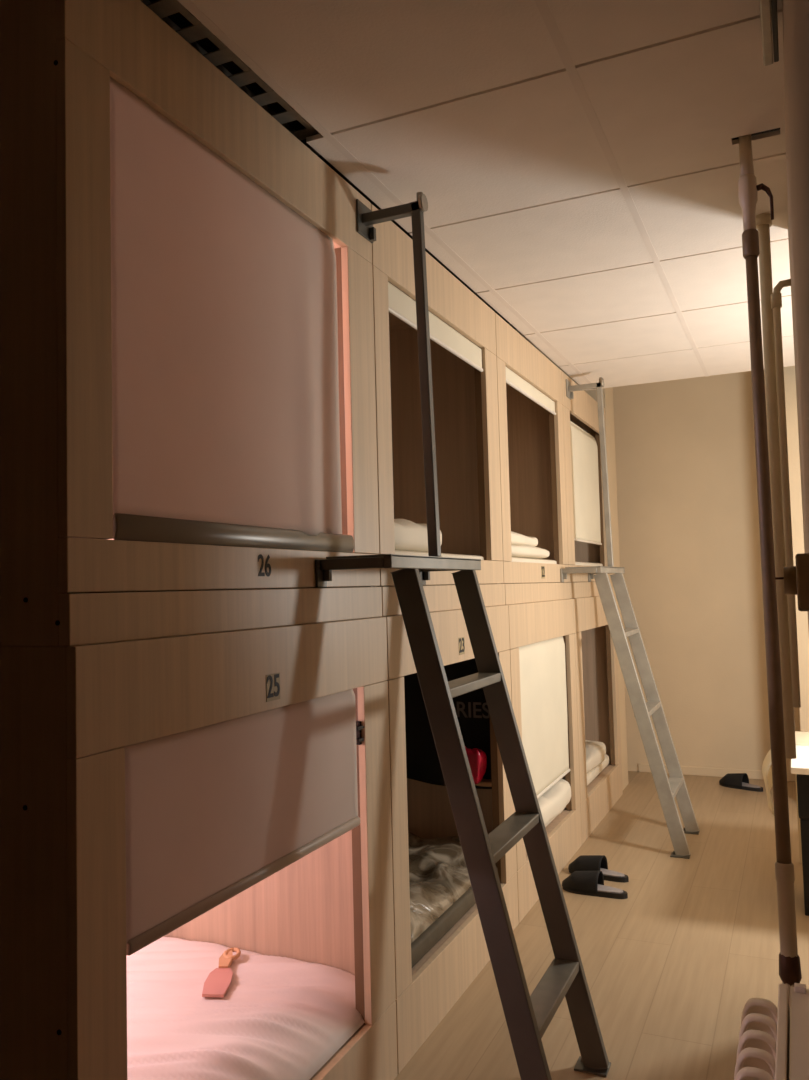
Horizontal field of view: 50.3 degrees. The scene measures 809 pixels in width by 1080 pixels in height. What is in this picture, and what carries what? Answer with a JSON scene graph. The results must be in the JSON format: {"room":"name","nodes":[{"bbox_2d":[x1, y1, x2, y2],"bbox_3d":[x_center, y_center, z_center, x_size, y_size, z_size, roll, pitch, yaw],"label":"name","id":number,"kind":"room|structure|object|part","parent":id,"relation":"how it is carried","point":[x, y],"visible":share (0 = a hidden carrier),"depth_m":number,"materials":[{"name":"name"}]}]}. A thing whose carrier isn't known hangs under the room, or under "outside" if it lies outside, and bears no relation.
{"room":"dormitory","nodes":[
{"label":"dormitory","id":0,"kind":"room"},
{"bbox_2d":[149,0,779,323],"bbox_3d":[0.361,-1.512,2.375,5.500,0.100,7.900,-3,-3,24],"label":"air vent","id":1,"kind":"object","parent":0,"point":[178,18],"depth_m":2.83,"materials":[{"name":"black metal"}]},
{"bbox_2d":[190,0,794,389],"bbox_3d":[0.111,-0.987,1.887,5.400,0.012,7.253,-3,-3,24],"label":"ceiling","id":2,"kind":"structure","parent":0,"point":[473,107],"depth_m":2.11,"materials":[{"name":"white tile"}]},
{"bbox_2d":[140,0,319,155],"bbox_3d":[-0.684,-1.059,1.055,0.195,0.055,2.470,-3,-3,24],"label":"cable tray","id":3,"kind":"object","parent":2,"relation":"attached to","point":[197,31],"visible":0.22,"depth_m":1.82,"materials":[{"name":"metal"}]},
{"bbox_2d":[177,0,708,389],"bbox_3d":[0.210,-1.012,1.539,1.164,0.021,6.726,-3,-3,24],"label":"trim","id":4,"kind":"structure","parent":2,"relation":"attached to","point":[543,7],"depth_m":2.09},
{"bbox_2d":[759,0,778,65],"bbox_3d":[0.492,-0.992,1.194,0.028,0.075,1.100,-3,-3,24],"label":"rail","id":5,"kind":"object","parent":2,"relation":"hanging from","point":[768,25],"visible":1,"depth_m":1.59,"materials":[{"name":"metal"}]},
{"bbox_2d":[509,324,535,347],"bbox_3d":[1.641,-1.293,5.301,5.400,0.040,1.100,-3,-3,24],"label":"air vent","id":6,"kind":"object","parent":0,"point":[511,325],"depth_m":5.25,"materials":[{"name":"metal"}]},
{"bbox_2d":[536,347,627,789],"bbox_3d":[0.280,0.147,5.894,2.300,2.900,0.275,-3,-3,24],"label":"wall","id":7,"kind":"structure","parent":0,"point":[607,392],"depth_m":5.42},
{"bbox_2d":[394,771,808,1079],"bbox_3d":[0.459,1.455,2.257,5.500,0.120,7.800,-3,-3,24],"label":"floor","id":8,"kind":"structure","parent":0,"point":[672,967],"depth_m":2.98,"materials":[{"name":"laminate"}]},
{"bbox_2d":[0,617,397,1079],"bbox_3d":[-1.163,0.832,2.202,1.984,1.202,1.107,-3,-3,24],"label":"pod","id":9,"kind":"object","parent":8,"relation":"on","point":[68,714],"visible":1,"depth_m":1.39,"materials":[{"name":"brown wood"}]},
{"bbox_3d":[-1.391,0.811,1.710,1.946,1.202,0.018,-3,-3,24],"label":"panel","id":10,"kind":"part","parent":9,"relation":"part of","materials":[{"name":"brown wood"}]},
{"bbox_2d":[0,0,381,645],"bbox_3d":[-1.200,-0.342,2.269,1.970,1.149,1.107,-3,-3,24],"label":"pod","id":11,"kind":"object","parent":9,"relation":"on","point":[65,580],"visible":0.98,"depth_m":1.43,"materials":[{"name":"brown wood"}]},
{"bbox_3d":[-1.428,-0.363,1.778,1.930,1.149,0.018,-3,-3,24],"label":"panel","id":12,"kind":"part","parent":11,"relation":"part of","materials":[{"name":"brown wood"}]},
{"bbox_3d":[-0.300,0.146,1.840,0.024,0.081,1.105,-3,-3,24],"label":"rail","id":13,"kind":"part","parent":11,"relation":"part of","materials":[{"name":"brown wood"}]},
{"bbox_3d":[-0.979,-0.320,2.766,1.930,1.149,0.018,-3,-3,24],"label":"panel","id":14,"kind":"part","parent":11,"relation":"part of","materials":[{"name":"brown wood"}]},
{"bbox_2d":[110,77,353,552],"bbox_3d":[-0.343,-0.398,1.855,0.066,0.834,0.851,-3,-3,24],"label":"roller blind","id":15,"kind":"object","parent":11,"relation":"attached to","point":[226,427],"visible":1,"depth_m":1.72,"materials":[{"name":"grey fabric"}]},
{"bbox_3d":[-1.181,0.241,2.236,1.946,0.018,1.069,-3,-3,24],"label":"roof panel","id":16,"kind":"part","parent":9,"relation":"part of","materials":[{"name":"brown wood"}]},
{"bbox_2d":[124,689,360,955],"bbox_3d":[-0.309,0.510,1.787,0.065,0.366,0.815,-3,-3,24],"label":"roller blind","id":17,"kind":"object","parent":9,"relation":"attached to","point":[213,812],"visible":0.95,"depth_m":1.66,"materials":[{"name":"grey fabric"}]},
{"bbox_2d":[126,937,364,1079],"bbox_3d":[-1.067,1.182,2.146,1.752,0.112,1.056,-3,-3,24],"label":"duvet","id":18,"kind":"object","parent":9,"relation":"on","point":[278,1018],"visible":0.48,"depth_m":2.05,"materials":[{"name":"white fabric"}]},
{"bbox_2d":[202,947,240,996],"bbox_3d":[-0.477,1.127,2.254,0.066,0.022,0.262,-1,-3,-1],"label":"key fob","id":19,"kind":"object","parent":18,"relation":"on","point":[217,983],"visible":1,"depth_m":2.22,"materials":[{"name":"plastic"}]},
{"bbox_3d":[-0.470,1.129,2.349,0.053,0.014,0.067,-3,-3,24],"label":"cord","id":20,"kind":"part","parent":19,"relation":"part of","materials":[{"name":"orange fabric"}]},
{"bbox_3d":[-0.941,0.854,2.698,1.946,1.202,0.018,-3,-3,24],"label":"panel","id":21,"kind":"part","parent":9,"relation":"part of","materials":[{"name":"brown wood"}]},
{"bbox_3d":[-0.277,0.310,1.814,0.002,0.056,0.052,-3,-3,24],"label":"number plate","id":22,"kind":"part","parent":9,"relation":"part of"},
{"bbox_3d":[-1.155,1.253,2.181,1.946,0.018,1.069,-3,-3,24],"label":"floor panel","id":23,"kind":"part","parent":9,"relation":"part of","materials":[{"name":"brown wood"}]},
{"bbox_2d":[356,721,363,744],"bbox_3d":[-0.118,0.489,2.174,0.020,0.059,0.036,-3,-3,24],"label":"hook","id":24,"kind":"object","parent":9,"relation":"attached to","point":[359,727],"visible":0.84,"depth_m":2.18,"materials":[{"name":"black metal"}]},
{"bbox_3d":[-0.119,0.474,2.173,0.018,0.009,0.032,-3,-3,24],"label":"arm","id":25,"kind":"part","parent":24,"relation":"part of"},
{"bbox_3d":[-0.117,0.505,2.174,0.018,0.008,0.027,-3,-3,24],"label":"arm","id":26,"kind":"part","parent":24,"relation":"part of"},
{"bbox_2d":[382,605,518,1073],"bbox_3d":[-0.708,0.875,3.202,1.984,1.202,1.082,-3,-3,24],"label":"pod","id":27,"kind":"object","parent":8,"relation":"on","point":[426,992],"visible":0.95,"depth_m":2.62,"materials":[{"name":"brown wood"}]},
{"bbox_2d":[371,204,504,615],"bbox_3d":[-0.745,-0.299,3.269,1.970,1.149,1.082,-3,-3,24],"label":"pod","id":28,"kind":"object","parent":27,"relation":"on","point":[465,398],"visible":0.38,"depth_m":3.29,"materials":[{"name":"brown wood"}]},
{"bbox_3d":[-0.764,-0.863,3.302,1.930,0.018,1.046,-3,-3,24],"label":"roof panel","id":29,"kind":"part","parent":28,"relation":"part of","materials":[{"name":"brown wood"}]},
{"bbox_3d":[-0.529,-0.278,3.755,1.930,1.149,0.018,-3,-3,24],"label":"panel","id":30,"kind":"part","parent":28,"relation":"part of","materials":[{"name":"brown wood"}]},
{"bbox_2d":[388,281,482,371],"bbox_3d":[0.095,-0.706,2.879,0.064,0.118,0.839,-3,-3,24],"label":"roller blind","id":31,"kind":"object","parent":28,"relation":"attached to","point":[402,306],"visible":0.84,"depth_m":2.86,"materials":[{"name":"white fabric"}]},
{"bbox_2d":[395,550,483,559],"bbox_3d":[-0.698,0.099,3.229,1.822,0.050,1.026,-3,-3,24],"label":"mattress","id":32,"kind":"object","parent":28,"relation":"on","point":[396,551],"visible":0.03,"depth_m":2.86,"materials":[{"name":"beige fabric"}]},
{"bbox_2d":[394,519,441,551],"bbox_3d":[-0.122,-0.009,2.761,0.386,0.114,0.578,-3,-3,24],"label":"pillow","id":33,"kind":"object","parent":32,"relation":"on","point":[408,535],"visible":0.08,"depth_m":2.65,"materials":[{"name":"beige fabric"}]},
{"bbox_3d":[0.154,0.189,2.839,0.024,0.081,1.082,-3,-3,24],"label":"rail","id":34,"kind":"part","parent":28,"relation":"part of","materials":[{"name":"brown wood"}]},
{"bbox_3d":[-0.700,1.297,3.180,1.946,0.018,1.046,-3,-3,24],"label":"floor panel","id":35,"kind":"part","parent":27,"relation":"part of","materials":[{"name":"brown wood"}]},
{"bbox_2d":[402,658,491,788],"bbox_3d":[-0.020,0.700,3.415,0.835,0.525,0.072,-3,-3,24],"label":"bag","id":36,"kind":"object","parent":27,"relation":"hanging from","point":[471,708],"visible":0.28,"depth_m":3.32,"materials":[{"name":"black fabric"}]},
{"bbox_2d":[475,778,491,786],"bbox_3d":[0.305,0.916,3.253,0.083,0.026,0.040,-3,-3,24],"label":"tab","id":37,"kind":"object","parent":36,"relation":"attached to","point":[484,782],"visible":0.56,"depth_m":3.24,"materials":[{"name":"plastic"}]},
{"bbox_3d":[-0.491,0.896,3.687,1.946,1.202,0.018,-3,-3,24],"label":"panel","id":38,"kind":"part","parent":27,"relation":"part of","materials":[{"name":"brown wood"}]},
{"bbox_2d":[411,867,497,967],"bbox_3d":[-0.660,1.248,3.162,1.840,0.079,1.025,-3,-3,24],"label":"mattress","id":39,"kind":"object","parent":27,"relation":"on","point":[421,946],"visible":0.02,"depth_m":2.65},
{"bbox_2d":[408,832,495,942],"bbox_3d":[-0.522,1.128,3.091,1.502,0.156,0.980,-3,-3,24],"label":"blanket","id":40,"kind":"object","parent":39,"relation":"on","point":[438,873],"visible":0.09,"depth_m":2.91,"materials":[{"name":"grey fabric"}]},
{"bbox_3d":[0.188,0.349,2.837,0.002,0.056,0.052,-3,-3,24],"label":"number plate","id":41,"kind":"part","parent":27,"relation":"part of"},
{"bbox_2d":[465,747,486,783],"bbox_3d":[0.256,0.836,3.206,0.099,0.139,0.074,-3,-3,24],"label":"pouch","id":42,"kind":"object","parent":27,"relation":"hanging from","point":[477,758],"visible":0.56,"depth_m":3.18,"materials":[{"name":"fabric"}]},
{"bbox_2d":[315,192,610,1079],"bbox_3d":[0.166,0.236,2.204,0.524,2.327,0.649,-3,-3,24],"label":"ladder","id":43,"kind":"object","parent":8,"relation":"on","point":[527,1017],"visible":1,"depth_m":2.21,"materials":[{"name":"black metal"}]},
{"bbox_3d":[-0.123,0.075,2.010,0.171,0.065,0.044,-3,-3,24],"label":"landing arm","id":44,"kind":"part","parent":43,"relation":"part of","materials":[{"name":"grey paint"}]},
{"bbox_3d":[-0.033,-0.874,2.307,0.172,0.026,0.026,-3,-3,24],"label":"handrail arm","id":45,"kind":"part","parent":43,"relation":"part of","materials":[{"name":"grey paint"}]},
{"bbox_3d":[0.055,-0.423,2.247,0.053,0.936,0.030,-3,-3,24],"label":"handrail post","id":46,"kind":"part","parent":43,"relation":"part of","materials":[{"name":"black metal"}]},
{"bbox_3d":[0.127,0.099,2.560,0.171,0.065,0.044,-3,-3,24],"label":"landing arm","id":47,"kind":"part","parent":43,"relation":"part of","materials":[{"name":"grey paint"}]},
{"bbox_3d":[0.169,0.722,2.003,0.400,1.336,0.028,-3,-3,24],"label":"rail","id":48,"kind":"part","parent":43,"relation":"part of","materials":[{"name":"black metal"}]},
{"bbox_3d":[0.338,0.738,2.376,0.400,1.336,0.028,-3,-3,24],"label":"rail","id":49,"kind":"part","parent":43,"relation":"part of","materials":[{"name":"black metal"}]},
{"bbox_2d":[508,599,581,922],"bbox_3d":[-0.267,0.917,4.175,1.982,1.202,1.048,-3,-3,24],"label":"pod","id":50,"kind":"object","parent":8,"relation":"on","point":[532,622],"visible":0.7,"depth_m":3.85,"materials":[{"name":"brown wood"}]},
{"bbox_2d":[495,313,569,604],"bbox_3d":[-0.303,-0.257,4.242,1.970,1.149,1.048,-3,-3,24],"label":"pod","id":51,"kind":"object","parent":50,"relation":"on","point":[531,438],"visible":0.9,"depth_m":4.23,"materials":[{"name":"brown wood"}]},
{"bbox_2d":[505,366,555,414],"bbox_3d":[0.547,-0.675,3.875,0.064,0.095,0.824,-3,-3,24],"label":"roller blind","id":52,"kind":"object","parent":51,"relation":"attached to","point":[515,381],"visible":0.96,"depth_m":3.82,"materials":[{"name":"white fabric"}]},
{"bbox_2d":[509,557,556,563],"bbox_3d":[-0.255,0.139,4.203,1.821,0.054,0.996,-3,-3,24],"label":"mattress","id":53,"kind":"object","parent":51,"relation":"on","point":[514,559],"visible":0.06,"depth_m":3.83,"materials":[{"name":"beige fabric"}]},
{"bbox_2d":[511,544,549,558],"bbox_3d":[0.390,0.055,3.888,0.386,0.068,0.845,-3,-3,24],"label":"duvet","id":54,"kind":"object","parent":53,"relation":"on","point":[519,551],"visible":0.21,"depth_m":3.79,"materials":[{"name":"beige fabric"}]},
{"bbox_2d":[511,531,537,546],"bbox_3d":[0.354,-0.002,3.865,0.366,0.083,0.725,-3,-3,24],"label":"duvet","id":55,"kind":"object","parent":54,"relation":"on","point":[516,538],"visible":0.17,"depth_m":3.79,"materials":[{"name":"beige fabric"}]},
{"bbox_3d":[-0.093,-0.236,4.713,1.930,1.149,0.018,-3,-3,24],"label":"panel","id":56,"kind":"part","parent":51,"relation":"part of","materials":[{"name":"brown wood"}]},
{"bbox_3d":[0.597,0.231,3.812,0.024,0.081,1.048,-3,-3,24],"label":"rail","id":57,"kind":"part","parent":51,"relation":"part of","materials":[{"name":"brown wood"}]},
{"bbox_2d":[519,636,569,798],"bbox_3d":[0.598,0.755,3.791,0.064,0.669,0.760,-3,-3,24],"label":"roller blind","id":58,"kind":"object","parent":50,"relation":"attached to","point":[544,719],"visible":0.91,"depth_m":3.76,"materials":[{"name":"white fabric"}]},
{"bbox_3d":[-0.258,1.339,4.153,1.946,0.018,1.012,-3,-3,24],"label":"floor panel","id":59,"kind":"part","parent":50,"relation":"part of","materials":[{"name":"brown wood"}]},
{"bbox_3d":[-0.225,1.296,4.139,1.822,0.067,0.996,-3,-3,24],"label":"mattress","id":60,"kind":"object","parent":50,"relation":"on","visible":0},
{"bbox_2d":[538,779,570,825],"bbox_3d":[0.505,1.174,3.895,0.420,0.138,0.749,-3,-3,24],"label":"pillow","id":61,"kind":"object","parent":60,"relation":"on","point":[554,800],"visible":0.18,"depth_m":3.79,"materials":[{"name":"beige fabric"}]},
{"bbox_2d":[562,871,627,898],"bbox_3d":[0.788,1.413,3.574,0.278,0.092,0.104,-3,-3,24],"label":"slipper","id":62,"kind":"object","parent":8,"relation":"on","point":[591,883],"visible":1,"depth_m":3.54,"materials":[{"name":"black rubber"}]},
{"bbox_2d":[572,595,622,844],"bbox_3d":[0.177,0.960,5.150,1.982,1.202,1.085,-3,-3,24],"label":"pod","id":63,"kind":"object","parent":8,"relation":"on","point":[596,660],"visible":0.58,"depth_m":5.14,"materials":[{"name":"brown wood"}]},
{"bbox_2d":[561,371,612,598],"bbox_3d":[0.141,-0.214,5.217,1.970,1.149,1.085,-3,-3,24],"label":"pod","id":64,"kind":"object","parent":63,"relation":"on","point":[582,410],"visible":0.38,"depth_m":4.69,"materials":[{"name":"brown wood"}]},
{"bbox_3d":[0.358,-0.193,5.704,1.930,1.149,0.018,-3,-3,24],"label":"panel","id":65,"kind":"part","parent":64,"relation":"part of","materials":[{"name":"brown wood"}]},
{"bbox_2d":[570,421,601,544],"bbox_3d":[0.985,-0.309,4.801,0.063,0.654,0.715,-3,-3,24],"label":"roller blind","id":66,"kind":"object","parent":64,"relation":"attached to","point":[584,450],"visible":0.94,"depth_m":4.78,"materials":[{"name":"white fabric"}]},
{"bbox_2d":[575,562,602,565],"bbox_3d":[0.186,0.180,5.174,1.823,0.057,1.021,-3,-3,24],"label":"mattress","id":67,"kind":"object","parent":64,"relation":"on","point":[576,563],"visible":0.06,"depth_m":4.84,"materials":[{"name":"beige fabric"}]},
{"bbox_3d":[1.040,0.273,4.787,0.024,0.081,1.085,-3,-3,24],"label":"rail","id":68,"kind":"part","parent":64,"relation":"part of","materials":[{"name":"brown wood"}]},
{"bbox_3d":[0.396,0.981,5.636,1.946,1.202,0.018,-3,-3,24],"label":"panel","id":69,"kind":"part","parent":63,"relation":"part of","materials":[{"name":"brown wood"}]},
{"bbox_2d":[587,754,608,785],"bbox_3d":[0.218,1.330,5.111,1.824,0.084,1.022,-3,-3,24],"label":"mattress","id":70,"kind":"object","parent":63,"relation":"on","point":[593,773],"visible":0.05,"depth_m":4.79,"materials":[{"name":"beige fabric"}]},
{"bbox_2d":[585,740,605,772],"bbox_3d":[0.914,1.213,4.858,0.381,0.142,0.755,-3,-3,24],"label":"pillow","id":71,"kind":"object","parent":70,"relation":"on","point":[595,750],"visible":0.14,"depth_m":4.79,"materials":[{"name":"beige fabric"}]},
{"bbox_3d":[0.186,1.381,5.128,1.946,0.018,1.049,-3,-3,24],"label":"floor panel","id":72,"kind":"part","parent":63,"relation":"part of","materials":[{"name":"brown wood"}]},
{"bbox_2d":[568,855,628,882],"bbox_3d":[0.840,1.422,3.762,0.104,0.092,0.278,2,-4,-44],"label":"slipper","id":73,"kind":"object","parent":8,"relation":"on","point":[583,862],"visible":0.91,"depth_m":3.75,"materials":[{"name":"black rubber"}]},
{"bbox_2d":[560,377,699,858],"bbox_3d":[1.123,0.327,4.307,0.524,2.327,0.649,-3,-3,24],"label":"ladder","id":74,"kind":"object","parent":8,"relation":"on","point":[667,788],"visible":1,"depth_m":4.31,"materials":[{"name":"grey metal"}]},
{"bbox_3d":[0.833,0.167,4.113,0.171,0.065,0.044,-3,-3,24],"label":"landing arm","id":75,"kind":"part","parent":74,"relation":"part of","materials":[{"name":"grey metal"}]},
{"bbox_3d":[0.923,-0.783,4.410,0.172,0.026,0.026,-3,-3,24],"label":"handrail arm","id":76,"kind":"part","parent":74,"relation":"part of","materials":[{"name":"grey metal"}]},
{"bbox_3d":[1.084,0.190,4.663,0.171,0.065,0.044,-3,-3,24],"label":"landing arm","id":77,"kind":"part","parent":74,"relation":"part of","materials":[{"name":"grey metal"}]},
{"bbox_3d":[1.012,-0.332,4.350,0.053,0.936,0.030,-3,-3,24],"label":"handrail post","id":78,"kind":"part","parent":74,"relation":"part of","materials":[{"name":"grey metal"}]},
{"bbox_3d":[1.125,0.813,4.106,0.400,1.336,0.028,-3,-3,24],"label":"rail","id":79,"kind":"part","parent":74,"relation":"part of","materials":[{"name":"grey metal"}]},
{"bbox_3d":[1.295,0.829,4.479,0.400,1.336,0.028,-3,-3,24],"label":"rail","id":80,"kind":"part","parent":74,"relation":"part of","materials":[{"name":"grey metal"}]},
{"bbox_2d":[719,773,762,791],"bbox_3d":[2.065,1.474,5.290,0.107,0.092,0.286,1,-4,-37],"label":"slipper","id":81,"kind":"object","parent":8,"relation":"on","point":[730,780],"visible":1,"depth_m":5.28,"materials":[{"name":"black rubber"}]},
{"bbox_2d":[738,134,801,1011],"bbox_3d":[0.865,0.165,2.034,0.077,2.411,0.073,1,-4,-34],"label":"pipe","id":82,"kind":"object","parent":8,"relation":"on","point":[789,959],"visible":0.96,"depth_m":2.02,"materials":[{"name":"metal"}]},
{"bbox_3d":[0.871,-0.819,2.089,0.042,0.094,0.014,-4,-4,36],"label":"valve lever","id":83,"kind":"part","parent":82,"relation":"part of","materials":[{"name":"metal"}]},
{"bbox_2d":[734,983,808,1079],"bbox_3d":[0.656,1.149,1.502,0.170,0.398,0.854,-3,-3,24],"label":"radiator","id":84,"kind":"object","parent":8,"relation":"on","point":[773,1044],"visible":1,"depth_m":1.73,"materials":[{"name":"white metal"}]},
{"bbox_3d":[0.703,1.138,1.506,0.087,0.358,0.810,-3,-3,24],"label":"casing","id":85,"kind":"part","parent":84,"relation":"part of","materials":[{"name":"beige metal"}]},
{"bbox_2d":[794,983,805,993],"bbox_3d":[0.857,0.971,1.866,0.023,0.013,0.020,-3,-3,24],"label":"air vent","id":86,"kind":"object","parent":84,"relation":"attached to","point":[799,988],"depth_m":1.86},
{"bbox_2d":[791,745,808,863],"bbox_3d":[1.956,1.127,3.382,0.772,0.580,0.820,-3,-3,24],"label":"side table","id":87,"kind":"object","parent":8,"relation":"on","point":[800,765],"visible":0.4,"depth_m":3.37,"materials":[{"name":"beige paint"}]},
{"bbox_2d":[762,731,808,814],"bbox_3d":[1.675,1.010,3.758,0.208,0.301,0.341,-3,-3,24],"label":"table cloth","id":88,"kind":"object","parent":87,"relation":"on","point":[802,738],"visible":0.56,"depth_m":3.68,"materials":[{"name":"white fabric"}]},
{"bbox_3d":[1.782,1.172,3.877,0.032,0.555,0.032,-3,-3,24],"label":"leg","id":89,"kind":"part","parent":87,"relation":"part of","materials":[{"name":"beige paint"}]},
{"bbox_2d":[796,774,808,915],"bbox_3d":[1.603,1.162,3.393,0.085,0.530,0.310,-3,-3,24],"label":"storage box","id":90,"kind":"object","parent":8,"relation":"on","point":[802,780],"visible":0.86,"depth_m":3.27,"materials":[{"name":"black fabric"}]},
{"bbox_2d":[613,371,800,771],"bbox_3d":[1.974,0.046,5.763,5.500,3.000,0.120,-3,-3,24],"label":"wall","id":91,"kind":"structure","parent":0,"point":[690,555],"depth_m":5.71,"materials":[{"name":"beige paint"}]},
{"bbox_2d":[638,763,795,781],"bbox_3d":[2.036,1.510,5.599,1.012,0.055,0.012,-3,-3,24],"label":"baseboard","id":92,"kind":"structure","parent":91,"relation":"attached to","point":[686,770],"depth_m":5.60,"materials":[{"name":"beige wood"}]},
{"bbox_2d":[782,0,808,629],"bbox_3d":[0.377,-0.150,0.544,0.200,2.900,4.490,-3,-3,24],"label":"wall","id":93,"kind":"structure","parent":0,"point":[795,13],"depth_m":1.23,"materials":[{"name":"white paint"}]},
{"bbox_2d":[756,213,795,758],"bbox_3d":[1.093,-0.169,2.534,0.048,1.600,0.048,-3,-3,24],"label":"pipe","id":94,"kind":"object","parent":93,"relation":"attached to","point":[763,221],"visible":0.81,"depth_m":2.52,"materials":[{"name":"metal"}]},
{"bbox_2d":[770,279,800,707],"bbox_3d":[1.121,-0.145,2.496,0.064,1.245,0.030,-1,-3,-6],"label":"pipe","id":95,"kind":"object","parent":93,"relation":"attached to","point":[776,297],"visible":0.97,"depth_m":2.49,"materials":[{"name":"metal"}]},
{"bbox_2d":[775,553,808,610],"bbox_3d":[0.619,0.067,1.365,0.057,0.088,0.120,-3,-3,24],"label":"switch box","id":96,"kind":"object","parent":93,"relation":"attached to","point":[796,578],"visible":1,"depth_m":1.31,"materials":[{"name":"brown plastic"}]},
{"bbox_3d":[0.613,0.064,1.368,0.018,0.045,0.045,-3,-3,24],"label":"knob","id":97,"kind":"part","parent":96,"relation":"part of","materials":[{"name":"brown plastic"}]},
{"bbox_2d":[784,366,808,731],"bbox_3d":[2.458,0.048,5.119,0.288,2.900,0.650,-3,-3,24],"label":"wall","id":98,"kind":"structure","parent":0,"point":[789,372],"depth_m":4.88,"materials":[{"name":"beige paint"}]}
]}

